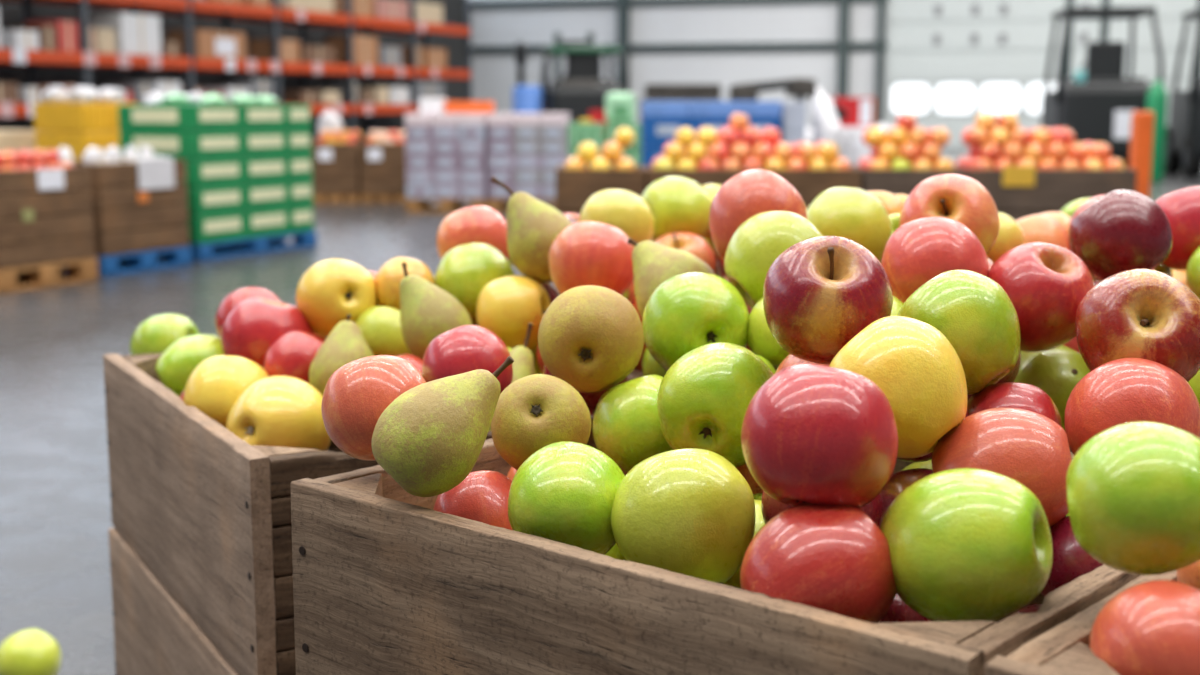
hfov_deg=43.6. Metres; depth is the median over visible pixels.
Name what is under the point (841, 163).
apple
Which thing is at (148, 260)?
pallet
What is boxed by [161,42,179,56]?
carton
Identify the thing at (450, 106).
tray
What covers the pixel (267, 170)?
carton
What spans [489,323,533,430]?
pear
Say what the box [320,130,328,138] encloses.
apple
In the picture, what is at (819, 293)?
apple
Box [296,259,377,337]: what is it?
apple
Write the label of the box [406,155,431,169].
pack
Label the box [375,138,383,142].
apple
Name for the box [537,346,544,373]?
apple
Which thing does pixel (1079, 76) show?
lamp
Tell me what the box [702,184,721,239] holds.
apple
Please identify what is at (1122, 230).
apple
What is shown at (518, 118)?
pack
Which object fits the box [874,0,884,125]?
trim
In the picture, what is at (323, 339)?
apple
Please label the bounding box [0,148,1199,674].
floor
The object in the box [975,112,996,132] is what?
apple
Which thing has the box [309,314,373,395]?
pear
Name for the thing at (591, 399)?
apple
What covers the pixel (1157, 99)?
gas cylinder
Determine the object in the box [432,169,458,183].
pack
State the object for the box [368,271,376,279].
apple
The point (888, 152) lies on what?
apple
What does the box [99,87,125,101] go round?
plastic bag
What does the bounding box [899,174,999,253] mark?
apple
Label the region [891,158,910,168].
apple
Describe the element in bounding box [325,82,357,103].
carton
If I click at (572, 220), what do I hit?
apple
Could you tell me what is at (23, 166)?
apple
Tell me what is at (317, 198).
pallet
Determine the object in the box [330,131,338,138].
apple
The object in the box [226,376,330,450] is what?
apple
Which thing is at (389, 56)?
carton
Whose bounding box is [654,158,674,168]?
apple
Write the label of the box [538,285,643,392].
pear
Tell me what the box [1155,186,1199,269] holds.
apple
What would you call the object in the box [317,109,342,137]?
plastic bag
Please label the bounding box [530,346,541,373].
apple
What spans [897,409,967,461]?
apple
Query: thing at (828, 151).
apple
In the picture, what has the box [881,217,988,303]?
apple
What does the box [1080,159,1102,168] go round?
apple
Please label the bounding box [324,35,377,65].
carton
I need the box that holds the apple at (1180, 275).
[1171,269,1187,285]
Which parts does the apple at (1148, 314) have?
stem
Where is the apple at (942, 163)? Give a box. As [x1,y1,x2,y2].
[934,159,953,168]
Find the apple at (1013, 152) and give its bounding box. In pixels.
[1002,143,1022,162]
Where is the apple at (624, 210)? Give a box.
[579,189,653,247]
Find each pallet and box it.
[0,258,97,293]
[64,246,191,276]
[159,231,316,261]
[313,193,360,203]
[361,194,406,203]
[406,197,487,212]
[487,198,554,212]
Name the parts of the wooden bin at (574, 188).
panel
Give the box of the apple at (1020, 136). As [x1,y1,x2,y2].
[1010,128,1030,146]
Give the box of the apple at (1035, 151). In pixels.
[1024,142,1044,162]
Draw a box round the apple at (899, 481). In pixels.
[879,468,932,528]
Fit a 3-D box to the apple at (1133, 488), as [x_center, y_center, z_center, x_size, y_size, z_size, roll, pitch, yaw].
[0.277,0.081,0.760,0.078,0.077,0.077,3,9,21]
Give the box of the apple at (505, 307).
[476,276,549,349]
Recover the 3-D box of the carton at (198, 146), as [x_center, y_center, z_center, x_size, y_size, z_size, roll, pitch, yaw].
[-2.523,-1.157,9.042,0.584,0.160,0.434,4,10,26]
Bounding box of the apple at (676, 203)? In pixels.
[641,176,710,241]
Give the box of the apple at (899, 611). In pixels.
[878,593,932,622]
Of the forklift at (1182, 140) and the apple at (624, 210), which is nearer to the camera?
the apple at (624, 210)
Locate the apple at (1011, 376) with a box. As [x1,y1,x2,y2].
[968,351,1020,399]
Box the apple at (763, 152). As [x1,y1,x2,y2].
[752,143,772,162]
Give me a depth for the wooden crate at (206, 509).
1.36 m
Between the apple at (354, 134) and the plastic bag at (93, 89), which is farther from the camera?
the apple at (354, 134)
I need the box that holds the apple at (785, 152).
[774,143,794,162]
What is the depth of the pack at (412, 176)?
12.84 m
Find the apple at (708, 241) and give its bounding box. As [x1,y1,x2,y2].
[703,238,716,257]
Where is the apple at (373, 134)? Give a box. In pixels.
[369,131,377,138]
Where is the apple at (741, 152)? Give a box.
[731,143,750,162]
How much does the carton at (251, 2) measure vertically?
0.373 m
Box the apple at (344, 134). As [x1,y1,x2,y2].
[340,130,348,138]
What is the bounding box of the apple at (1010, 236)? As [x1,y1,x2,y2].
[986,213,1022,262]
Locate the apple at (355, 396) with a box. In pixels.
[321,355,425,460]
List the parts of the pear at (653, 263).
stem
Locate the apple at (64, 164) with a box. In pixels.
[58,162,72,167]
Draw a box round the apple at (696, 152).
[687,143,706,162]
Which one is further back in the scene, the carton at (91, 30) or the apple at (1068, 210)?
the carton at (91, 30)
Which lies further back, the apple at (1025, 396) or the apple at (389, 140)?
the apple at (389, 140)
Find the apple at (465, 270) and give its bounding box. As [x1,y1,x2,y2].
[435,243,514,325]
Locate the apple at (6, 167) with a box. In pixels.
[0,165,15,169]
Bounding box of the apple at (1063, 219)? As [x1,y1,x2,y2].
[1042,212,1070,233]
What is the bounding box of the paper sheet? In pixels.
[122,156,174,189]
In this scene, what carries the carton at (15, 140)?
on the carton
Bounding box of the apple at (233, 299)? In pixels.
[215,287,280,338]
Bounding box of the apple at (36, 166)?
[30,163,44,168]
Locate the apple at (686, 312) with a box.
[642,272,748,370]
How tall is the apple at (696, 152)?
0.084 m
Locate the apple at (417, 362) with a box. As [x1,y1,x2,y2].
[397,354,422,373]
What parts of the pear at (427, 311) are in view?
stem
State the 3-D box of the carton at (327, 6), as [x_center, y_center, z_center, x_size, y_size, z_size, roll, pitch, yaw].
[-5.307,-5.915,26.330,0.604,0.391,1.370,4,9,23]
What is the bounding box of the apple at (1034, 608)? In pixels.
[1008,604,1041,616]
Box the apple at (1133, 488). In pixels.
[1066,422,1199,574]
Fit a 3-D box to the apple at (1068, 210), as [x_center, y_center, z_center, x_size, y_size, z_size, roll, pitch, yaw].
[0.701,-0.155,2.153,0.085,0.091,0.090,-7,11,-38]
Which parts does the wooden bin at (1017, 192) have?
panel, panel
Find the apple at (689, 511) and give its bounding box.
[611,448,755,583]
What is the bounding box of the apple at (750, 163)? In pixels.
[742,159,762,168]
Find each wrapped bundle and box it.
[641,101,688,115]
[689,101,734,115]
[735,101,780,115]
[842,126,894,150]
[849,151,851,164]
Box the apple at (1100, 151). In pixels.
[1089,143,1110,162]
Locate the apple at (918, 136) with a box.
[909,127,928,147]
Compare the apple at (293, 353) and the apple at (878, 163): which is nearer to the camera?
the apple at (293, 353)
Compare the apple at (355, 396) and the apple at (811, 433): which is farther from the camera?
the apple at (355, 396)
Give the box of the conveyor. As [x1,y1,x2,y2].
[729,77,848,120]
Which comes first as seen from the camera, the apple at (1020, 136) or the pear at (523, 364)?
the pear at (523, 364)
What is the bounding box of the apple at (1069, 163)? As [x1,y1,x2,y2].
[1059,158,1079,168]
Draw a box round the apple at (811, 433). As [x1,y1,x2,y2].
[741,364,897,507]
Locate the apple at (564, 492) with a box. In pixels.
[508,441,624,554]
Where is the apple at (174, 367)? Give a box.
[155,334,223,396]
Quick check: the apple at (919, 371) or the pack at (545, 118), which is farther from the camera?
the pack at (545, 118)
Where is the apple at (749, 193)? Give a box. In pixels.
[709,169,807,260]
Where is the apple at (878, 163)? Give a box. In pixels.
[870,159,888,168]
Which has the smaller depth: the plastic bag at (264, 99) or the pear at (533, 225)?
the pear at (533, 225)
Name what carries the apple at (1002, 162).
on the wooden bin at (1017, 192)
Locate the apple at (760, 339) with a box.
[747,297,789,369]
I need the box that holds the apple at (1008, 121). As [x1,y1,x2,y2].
[997,112,1018,132]
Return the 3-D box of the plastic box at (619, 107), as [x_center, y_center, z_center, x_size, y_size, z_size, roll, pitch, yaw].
[0.150,-1.695,11.069,0.220,0.220,0.304,0,9,0]
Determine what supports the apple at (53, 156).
in the wooden bin at (45, 217)
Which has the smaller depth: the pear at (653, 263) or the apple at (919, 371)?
the apple at (919, 371)
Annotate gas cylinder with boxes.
[1146,80,1167,181]
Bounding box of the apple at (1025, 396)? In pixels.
[967,382,1061,426]
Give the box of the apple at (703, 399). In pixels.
[657,342,773,467]
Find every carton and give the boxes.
[0,30,38,49]
[0,83,18,102]
[0,130,46,151]
[8,26,55,50]
[18,87,38,102]
[25,20,78,51]
[32,85,75,102]
[38,87,60,102]
[77,27,94,51]
[88,12,160,55]
[94,28,115,53]
[96,91,131,102]
[105,83,152,103]
[118,105,241,132]
[119,132,242,160]
[125,81,180,96]
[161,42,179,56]
[167,30,245,59]
[175,159,243,188]
[181,88,200,94]
[182,213,245,243]
[184,186,244,216]
[198,87,249,101]
[202,93,223,96]
[210,0,243,3]
[223,79,272,96]
[241,105,285,130]
[241,131,286,157]
[241,208,289,238]
[242,157,287,184]
[242,183,288,211]
[244,0,270,6]
[249,39,299,61]
[270,0,333,12]
[273,91,317,103]
[285,130,311,155]
[285,181,312,207]
[286,105,310,129]
[286,156,312,181]
[288,206,313,232]
[299,45,334,63]
[318,91,339,103]
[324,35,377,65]
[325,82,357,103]
[333,0,373,16]
[358,87,388,103]
[358,91,373,103]
[374,0,408,20]
[378,46,401,66]
[389,82,443,103]
[389,87,408,103]
[392,46,421,67]
[408,1,442,23]
[419,98,446,112]
[421,48,446,68]
[641,116,688,145]
[641,145,685,167]
[686,116,729,142]
[730,116,780,142]
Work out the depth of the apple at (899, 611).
0.86 m
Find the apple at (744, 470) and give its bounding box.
[736,464,762,493]
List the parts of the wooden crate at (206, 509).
corner post, panel, panel, corner post, panel, panel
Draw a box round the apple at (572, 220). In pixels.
[565,215,577,223]
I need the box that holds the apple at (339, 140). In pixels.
[336,138,344,142]
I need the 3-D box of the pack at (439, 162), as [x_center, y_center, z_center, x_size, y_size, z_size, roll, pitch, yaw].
[-1.314,-1.548,13.152,0.222,0.122,0.684,0,9,2]
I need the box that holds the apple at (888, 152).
[878,143,897,163]
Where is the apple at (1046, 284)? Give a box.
[988,242,1093,351]
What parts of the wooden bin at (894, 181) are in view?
panel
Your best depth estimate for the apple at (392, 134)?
14.07 m
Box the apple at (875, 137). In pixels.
[866,127,886,147]
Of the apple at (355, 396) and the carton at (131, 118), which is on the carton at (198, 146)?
the carton at (131, 118)
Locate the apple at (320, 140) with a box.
[316,138,324,142]
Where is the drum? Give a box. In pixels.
[512,86,541,112]
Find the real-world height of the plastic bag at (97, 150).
0.099 m
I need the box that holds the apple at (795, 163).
[786,159,806,168]
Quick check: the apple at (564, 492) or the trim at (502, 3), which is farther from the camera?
the trim at (502, 3)
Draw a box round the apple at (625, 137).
[615,127,634,147]
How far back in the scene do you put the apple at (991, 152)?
6.35 m
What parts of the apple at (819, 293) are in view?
stem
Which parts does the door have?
pane, hinge plate, hinge plate, pane, hinge plate, hinge plate, pane, hinge plate, hinge plate, pane, hinge plate, hinge plate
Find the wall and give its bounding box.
[469,0,969,148]
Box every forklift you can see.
[541,33,628,144]
[1038,0,1163,168]
[1164,0,1199,177]
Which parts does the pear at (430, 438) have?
stem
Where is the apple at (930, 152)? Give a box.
[921,143,940,161]
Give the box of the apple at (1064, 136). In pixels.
[1053,127,1074,146]
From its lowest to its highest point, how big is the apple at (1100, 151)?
0.087 m
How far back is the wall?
34.05 m
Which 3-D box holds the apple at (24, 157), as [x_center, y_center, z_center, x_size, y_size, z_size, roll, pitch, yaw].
[-2.884,-0.893,7.505,0.086,0.088,0.086,1,9,8]
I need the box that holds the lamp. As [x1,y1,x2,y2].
[1074,71,1085,82]
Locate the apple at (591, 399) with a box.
[544,366,627,411]
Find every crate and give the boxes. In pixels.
[33,103,110,131]
[35,131,111,159]
[97,131,119,149]
[103,353,637,674]
[108,528,239,674]
[109,103,137,130]
[291,415,1140,674]
[568,123,603,149]
[568,150,602,164]
[605,123,640,149]
[609,150,640,164]
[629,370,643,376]
[984,571,1176,674]
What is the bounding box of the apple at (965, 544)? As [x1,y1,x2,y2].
[880,468,1052,621]
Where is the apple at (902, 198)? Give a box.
[895,194,907,204]
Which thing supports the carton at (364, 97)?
on the rack at (86, 59)
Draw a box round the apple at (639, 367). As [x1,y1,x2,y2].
[634,341,646,371]
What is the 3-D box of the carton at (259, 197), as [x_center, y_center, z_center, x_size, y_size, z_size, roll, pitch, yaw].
[-2.332,-0.894,9.478,0.584,0.160,0.434,4,10,26]
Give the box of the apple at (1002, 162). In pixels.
[993,158,1013,168]
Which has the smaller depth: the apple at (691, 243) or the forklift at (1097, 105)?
the apple at (691, 243)
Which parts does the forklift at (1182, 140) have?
guard post, guard post, mast rail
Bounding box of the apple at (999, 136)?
[989,128,1009,146]
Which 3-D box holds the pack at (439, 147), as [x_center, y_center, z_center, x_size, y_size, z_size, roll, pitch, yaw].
[-1.314,-1.671,13.133,0.222,0.122,0.684,0,9,2]
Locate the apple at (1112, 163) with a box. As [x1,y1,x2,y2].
[1103,158,1124,168]
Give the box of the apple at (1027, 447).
[931,408,1071,527]
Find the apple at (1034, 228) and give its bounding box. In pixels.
[1015,214,1067,248]
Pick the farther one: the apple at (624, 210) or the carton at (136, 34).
the carton at (136, 34)
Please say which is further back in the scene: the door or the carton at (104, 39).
the door
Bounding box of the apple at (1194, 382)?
[1188,370,1199,404]
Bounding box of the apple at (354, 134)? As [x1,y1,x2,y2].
[350,130,358,138]
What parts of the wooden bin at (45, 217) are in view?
panel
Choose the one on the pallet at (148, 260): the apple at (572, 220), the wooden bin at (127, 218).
the wooden bin at (127, 218)
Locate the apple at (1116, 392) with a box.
[1065,358,1199,455]
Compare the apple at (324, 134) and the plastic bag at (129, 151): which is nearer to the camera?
the plastic bag at (129, 151)
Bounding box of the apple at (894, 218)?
[880,213,900,262]
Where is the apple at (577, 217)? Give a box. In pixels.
[563,213,579,221]
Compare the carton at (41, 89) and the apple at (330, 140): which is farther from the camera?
the carton at (41, 89)
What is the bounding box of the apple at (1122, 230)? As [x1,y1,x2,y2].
[1069,190,1171,281]
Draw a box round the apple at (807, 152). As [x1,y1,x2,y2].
[796,143,816,162]
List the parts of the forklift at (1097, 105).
guard post, guard post, mast rail, mast rail, backrest, plate, guard post, guard post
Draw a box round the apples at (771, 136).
[566,127,1104,168]
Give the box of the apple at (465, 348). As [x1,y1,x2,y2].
[422,325,512,393]
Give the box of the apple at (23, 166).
[16,164,30,169]
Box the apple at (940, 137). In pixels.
[930,128,949,147]
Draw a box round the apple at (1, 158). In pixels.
[0,154,2,166]
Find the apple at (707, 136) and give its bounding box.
[698,127,717,146]
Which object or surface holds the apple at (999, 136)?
on the apples at (771, 136)
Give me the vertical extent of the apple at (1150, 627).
0.070 m
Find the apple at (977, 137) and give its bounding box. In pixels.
[967,127,987,147]
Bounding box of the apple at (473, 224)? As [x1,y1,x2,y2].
[436,206,509,260]
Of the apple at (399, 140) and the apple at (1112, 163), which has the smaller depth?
the apple at (1112, 163)
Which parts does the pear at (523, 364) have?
stem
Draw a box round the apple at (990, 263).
[987,258,993,269]
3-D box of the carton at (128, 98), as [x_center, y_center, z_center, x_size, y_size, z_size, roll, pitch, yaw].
[-7.285,-3.521,21.984,0.604,0.178,0.581,4,9,23]
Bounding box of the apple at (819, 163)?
[809,158,828,168]
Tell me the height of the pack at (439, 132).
0.122 m
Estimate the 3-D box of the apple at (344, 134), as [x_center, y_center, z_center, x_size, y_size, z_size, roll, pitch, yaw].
[-2.403,-1.905,14.102,0.081,0.082,0.084,1,9,7]
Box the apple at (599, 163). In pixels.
[589,158,609,168]
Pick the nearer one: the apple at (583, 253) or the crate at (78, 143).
the apple at (583, 253)
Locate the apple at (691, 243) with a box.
[655,232,716,274]
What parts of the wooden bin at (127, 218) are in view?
panel, panel, panel, panel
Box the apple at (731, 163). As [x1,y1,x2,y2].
[721,159,740,168]
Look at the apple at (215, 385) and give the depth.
1.47 m
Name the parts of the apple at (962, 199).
stem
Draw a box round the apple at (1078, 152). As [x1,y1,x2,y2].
[1067,143,1088,162]
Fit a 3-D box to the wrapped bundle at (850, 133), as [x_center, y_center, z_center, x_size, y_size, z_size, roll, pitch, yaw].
[3.450,-2.683,20.227,1.000,0.316,0.800,0,9,0]
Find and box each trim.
[464,0,888,8]
[465,41,886,52]
[617,0,629,92]
[837,0,849,96]
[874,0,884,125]
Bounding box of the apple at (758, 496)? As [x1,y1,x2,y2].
[753,493,761,500]
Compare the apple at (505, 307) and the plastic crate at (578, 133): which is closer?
the apple at (505, 307)
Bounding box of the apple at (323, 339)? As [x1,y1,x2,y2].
[313,332,326,341]
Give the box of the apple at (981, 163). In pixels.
[971,158,992,168]
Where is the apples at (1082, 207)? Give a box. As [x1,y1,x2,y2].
[433,188,1105,515]
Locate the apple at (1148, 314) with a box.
[1075,269,1199,381]
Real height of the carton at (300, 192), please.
0.160 m
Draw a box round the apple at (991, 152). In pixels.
[980,143,1000,162]
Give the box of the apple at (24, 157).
[16,150,32,165]
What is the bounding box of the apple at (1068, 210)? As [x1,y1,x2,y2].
[1060,198,1090,217]
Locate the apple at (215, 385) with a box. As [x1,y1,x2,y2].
[183,355,268,427]
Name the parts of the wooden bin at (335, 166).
panel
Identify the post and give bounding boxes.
[515,41,525,85]
[1129,111,1153,197]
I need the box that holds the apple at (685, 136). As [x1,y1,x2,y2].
[675,127,695,146]
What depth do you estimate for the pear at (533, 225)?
1.58 m
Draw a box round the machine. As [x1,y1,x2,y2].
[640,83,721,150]
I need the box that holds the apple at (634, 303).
[632,292,641,323]
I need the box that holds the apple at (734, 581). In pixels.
[723,499,764,588]
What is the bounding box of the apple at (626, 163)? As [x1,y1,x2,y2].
[615,158,634,168]
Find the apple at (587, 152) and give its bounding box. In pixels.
[577,142,597,162]
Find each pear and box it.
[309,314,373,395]
[372,356,513,496]
[400,262,471,359]
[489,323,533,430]
[490,177,571,283]
[491,374,590,469]
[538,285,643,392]
[627,238,714,318]
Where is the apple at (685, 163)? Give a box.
[677,159,696,168]
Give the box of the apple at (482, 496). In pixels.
[433,470,512,529]
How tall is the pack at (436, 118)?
0.100 m
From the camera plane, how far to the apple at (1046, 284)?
1.20 m
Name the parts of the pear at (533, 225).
stem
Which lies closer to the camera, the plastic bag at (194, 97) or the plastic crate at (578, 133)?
the plastic bag at (194, 97)
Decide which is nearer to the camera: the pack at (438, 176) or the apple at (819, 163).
the apple at (819, 163)
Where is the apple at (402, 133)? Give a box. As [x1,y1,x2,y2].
[399,131,404,138]
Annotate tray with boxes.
[445,101,493,112]
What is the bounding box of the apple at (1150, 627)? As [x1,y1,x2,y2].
[1089,580,1199,674]
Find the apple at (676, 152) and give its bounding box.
[665,143,685,162]
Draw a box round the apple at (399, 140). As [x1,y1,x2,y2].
[395,138,403,142]
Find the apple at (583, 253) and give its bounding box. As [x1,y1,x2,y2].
[549,221,633,294]
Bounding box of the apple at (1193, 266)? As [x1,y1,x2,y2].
[1186,247,1199,298]
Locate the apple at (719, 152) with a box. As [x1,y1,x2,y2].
[709,143,728,162]
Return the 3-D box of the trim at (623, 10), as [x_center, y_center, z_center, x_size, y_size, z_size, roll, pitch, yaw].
[0.539,-7.977,34.134,0.240,7.200,0.230,2,9,15]
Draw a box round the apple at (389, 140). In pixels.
[385,138,393,142]
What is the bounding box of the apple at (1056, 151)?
[1045,142,1066,162]
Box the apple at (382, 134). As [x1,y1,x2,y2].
[379,131,387,138]
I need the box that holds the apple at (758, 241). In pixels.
[724,211,822,308]
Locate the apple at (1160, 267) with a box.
[1153,264,1171,275]
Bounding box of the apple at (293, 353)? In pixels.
[264,331,323,382]
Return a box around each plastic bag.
[41,86,71,101]
[58,146,73,162]
[66,86,98,101]
[72,88,99,102]
[82,148,98,163]
[89,146,101,163]
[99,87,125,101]
[102,147,117,163]
[112,145,122,162]
[123,145,138,162]
[139,145,153,155]
[143,91,166,104]
[160,93,190,103]
[167,92,186,104]
[187,92,206,104]
[199,94,227,103]
[228,95,257,103]
[255,95,277,104]
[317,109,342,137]
[805,127,812,143]
[851,122,886,164]
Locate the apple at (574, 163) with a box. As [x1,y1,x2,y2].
[565,158,584,168]
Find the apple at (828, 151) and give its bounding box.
[818,142,838,163]
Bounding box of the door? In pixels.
[885,0,1196,147]
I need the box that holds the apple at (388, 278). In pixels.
[375,257,434,309]
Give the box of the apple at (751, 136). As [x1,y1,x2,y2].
[741,127,760,147]
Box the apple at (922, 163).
[912,158,932,168]
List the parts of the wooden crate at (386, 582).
corner post, panel, panel, corner post, panel, panel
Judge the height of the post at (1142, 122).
0.879 m
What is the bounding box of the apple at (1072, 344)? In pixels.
[1063,337,1080,353]
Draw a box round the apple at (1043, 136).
[1032,127,1052,146]
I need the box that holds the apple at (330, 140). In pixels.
[326,138,334,142]
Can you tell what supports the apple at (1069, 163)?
on the wooden bin at (1017, 192)
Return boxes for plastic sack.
[812,87,848,161]
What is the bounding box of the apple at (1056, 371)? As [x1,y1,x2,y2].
[1014,345,1090,429]
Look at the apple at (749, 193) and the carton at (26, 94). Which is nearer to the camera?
the apple at (749, 193)
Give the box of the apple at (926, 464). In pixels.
[901,460,932,470]
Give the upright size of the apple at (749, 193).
0.092 m
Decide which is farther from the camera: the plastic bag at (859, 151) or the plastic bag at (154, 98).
the plastic bag at (859, 151)
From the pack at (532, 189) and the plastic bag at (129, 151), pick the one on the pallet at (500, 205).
the pack at (532, 189)
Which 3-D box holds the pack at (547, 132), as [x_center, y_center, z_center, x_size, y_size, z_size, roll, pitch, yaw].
[-0.392,-1.793,13.106,0.222,0.122,0.684,0,9,2]
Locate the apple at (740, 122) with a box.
[729,113,748,131]
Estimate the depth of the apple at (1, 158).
7.33 m
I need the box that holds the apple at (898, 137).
[887,127,907,147]
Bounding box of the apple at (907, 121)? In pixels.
[896,112,916,132]
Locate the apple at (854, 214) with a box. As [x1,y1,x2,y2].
[807,187,891,261]
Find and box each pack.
[405,113,431,124]
[405,125,433,139]
[405,140,432,154]
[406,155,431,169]
[406,169,432,183]
[406,184,433,198]
[431,113,457,124]
[432,125,459,139]
[432,140,458,154]
[432,154,458,169]
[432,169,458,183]
[432,184,459,198]
[458,113,486,124]
[458,125,488,139]
[458,139,487,154]
[458,154,486,169]
[459,168,488,183]
[459,183,487,198]
[487,113,513,124]
[487,125,514,139]
[487,140,513,154]
[487,154,513,169]
[487,169,513,183]
[487,184,513,198]
[513,113,539,124]
[513,125,540,139]
[513,140,540,154]
[513,154,539,169]
[514,169,540,183]
[514,184,540,198]
[540,113,569,124]
[540,125,567,139]
[540,139,568,154]
[540,153,567,169]
[540,170,554,183]
[540,184,554,198]
[776,102,805,131]
[781,131,805,145]
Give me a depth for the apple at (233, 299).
1.70 m
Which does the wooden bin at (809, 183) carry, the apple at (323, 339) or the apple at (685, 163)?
the apple at (685, 163)
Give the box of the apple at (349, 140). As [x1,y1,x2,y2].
[345,138,354,142]
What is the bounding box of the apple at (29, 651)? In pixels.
[0,629,61,674]
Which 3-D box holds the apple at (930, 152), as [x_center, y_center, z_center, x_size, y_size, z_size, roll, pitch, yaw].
[1.408,-0.785,6.376,0.083,0.081,0.082,4,10,24]
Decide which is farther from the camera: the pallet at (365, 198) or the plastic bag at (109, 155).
the pallet at (365, 198)
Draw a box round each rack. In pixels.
[0,0,471,155]
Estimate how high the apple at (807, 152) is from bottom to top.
0.085 m
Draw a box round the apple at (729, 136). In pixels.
[719,127,739,147]
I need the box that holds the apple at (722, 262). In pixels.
[720,257,725,273]
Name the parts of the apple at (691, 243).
stem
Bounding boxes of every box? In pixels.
[579,119,592,122]
[605,93,635,122]
[829,97,874,126]
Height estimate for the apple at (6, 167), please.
0.088 m
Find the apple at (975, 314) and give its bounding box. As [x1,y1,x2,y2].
[897,270,1020,394]
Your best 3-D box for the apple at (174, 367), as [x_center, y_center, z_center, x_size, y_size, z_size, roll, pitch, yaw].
[-0.459,0.037,1.711,0.093,0.078,0.078,-5,10,-30]
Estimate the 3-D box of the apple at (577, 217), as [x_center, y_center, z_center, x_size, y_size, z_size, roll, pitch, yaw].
[-0.038,-0.120,1.876,0.070,0.070,0.071,-3,9,-17]
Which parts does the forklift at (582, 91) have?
guard post, guard post, mast rail, backrest, mast rail, plate, guard post, guard post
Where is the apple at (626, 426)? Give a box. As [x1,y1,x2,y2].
[592,375,671,474]
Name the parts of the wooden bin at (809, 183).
panel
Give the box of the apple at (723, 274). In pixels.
[720,262,725,276]
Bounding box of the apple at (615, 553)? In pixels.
[605,544,625,560]
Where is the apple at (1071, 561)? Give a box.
[1040,516,1103,596]
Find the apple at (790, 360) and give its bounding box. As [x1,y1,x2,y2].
[776,354,829,372]
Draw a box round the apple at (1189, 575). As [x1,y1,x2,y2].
[1176,560,1199,589]
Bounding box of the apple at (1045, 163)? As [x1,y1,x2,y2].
[1037,159,1057,168]
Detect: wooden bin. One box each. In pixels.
[0,165,95,268]
[45,159,188,255]
[311,142,364,193]
[360,143,407,193]
[555,165,644,294]
[644,165,860,277]
[851,165,964,195]
[954,165,1136,220]
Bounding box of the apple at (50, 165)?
[44,163,59,167]
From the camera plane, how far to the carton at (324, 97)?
26.88 m
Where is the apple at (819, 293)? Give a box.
[763,236,892,363]
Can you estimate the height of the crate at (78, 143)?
0.201 m
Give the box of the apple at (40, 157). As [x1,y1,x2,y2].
[31,150,46,164]
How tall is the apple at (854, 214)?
0.087 m
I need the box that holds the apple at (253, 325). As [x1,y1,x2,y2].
[221,297,313,368]
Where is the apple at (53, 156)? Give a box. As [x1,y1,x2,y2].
[44,149,59,164]
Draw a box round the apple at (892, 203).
[868,191,902,214]
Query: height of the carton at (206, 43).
0.437 m
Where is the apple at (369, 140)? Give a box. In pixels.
[365,138,373,142]
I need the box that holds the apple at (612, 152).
[603,143,622,162]
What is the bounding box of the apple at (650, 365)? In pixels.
[642,348,666,376]
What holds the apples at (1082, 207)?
in the wooden crate at (1064, 649)
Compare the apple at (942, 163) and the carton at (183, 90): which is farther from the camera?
the carton at (183, 90)
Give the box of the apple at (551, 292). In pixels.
[541,283,557,303]
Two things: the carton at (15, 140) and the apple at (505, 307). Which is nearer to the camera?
the apple at (505, 307)
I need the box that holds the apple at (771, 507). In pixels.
[761,490,882,526]
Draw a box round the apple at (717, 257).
[716,253,719,266]
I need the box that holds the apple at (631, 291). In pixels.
[628,278,634,303]
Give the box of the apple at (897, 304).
[890,296,902,315]
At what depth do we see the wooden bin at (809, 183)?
6.27 m
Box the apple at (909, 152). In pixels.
[900,143,919,162]
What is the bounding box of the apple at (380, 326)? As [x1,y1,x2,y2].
[355,306,411,355]
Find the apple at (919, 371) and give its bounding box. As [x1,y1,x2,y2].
[829,316,967,457]
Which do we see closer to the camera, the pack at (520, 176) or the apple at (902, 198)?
the apple at (902, 198)
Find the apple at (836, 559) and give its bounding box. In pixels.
[740,502,896,623]
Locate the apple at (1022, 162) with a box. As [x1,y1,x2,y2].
[1015,159,1036,168]
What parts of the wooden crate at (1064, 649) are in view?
panel, corner post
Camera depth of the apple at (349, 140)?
14.03 m
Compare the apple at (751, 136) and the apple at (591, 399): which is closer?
the apple at (591, 399)
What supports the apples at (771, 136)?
in the wooden bin at (809, 183)
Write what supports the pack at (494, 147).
on the pack at (494, 162)
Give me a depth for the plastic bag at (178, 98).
8.87 m
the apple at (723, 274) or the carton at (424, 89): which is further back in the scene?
the carton at (424, 89)
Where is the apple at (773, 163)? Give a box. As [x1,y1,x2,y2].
[764,158,784,168]
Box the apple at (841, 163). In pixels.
[831,158,850,168]
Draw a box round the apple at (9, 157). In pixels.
[1,150,17,166]
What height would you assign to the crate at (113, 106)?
0.201 m
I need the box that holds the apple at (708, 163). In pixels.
[698,158,718,168]
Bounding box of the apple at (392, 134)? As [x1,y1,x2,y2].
[389,130,397,138]
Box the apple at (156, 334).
[130,314,199,354]

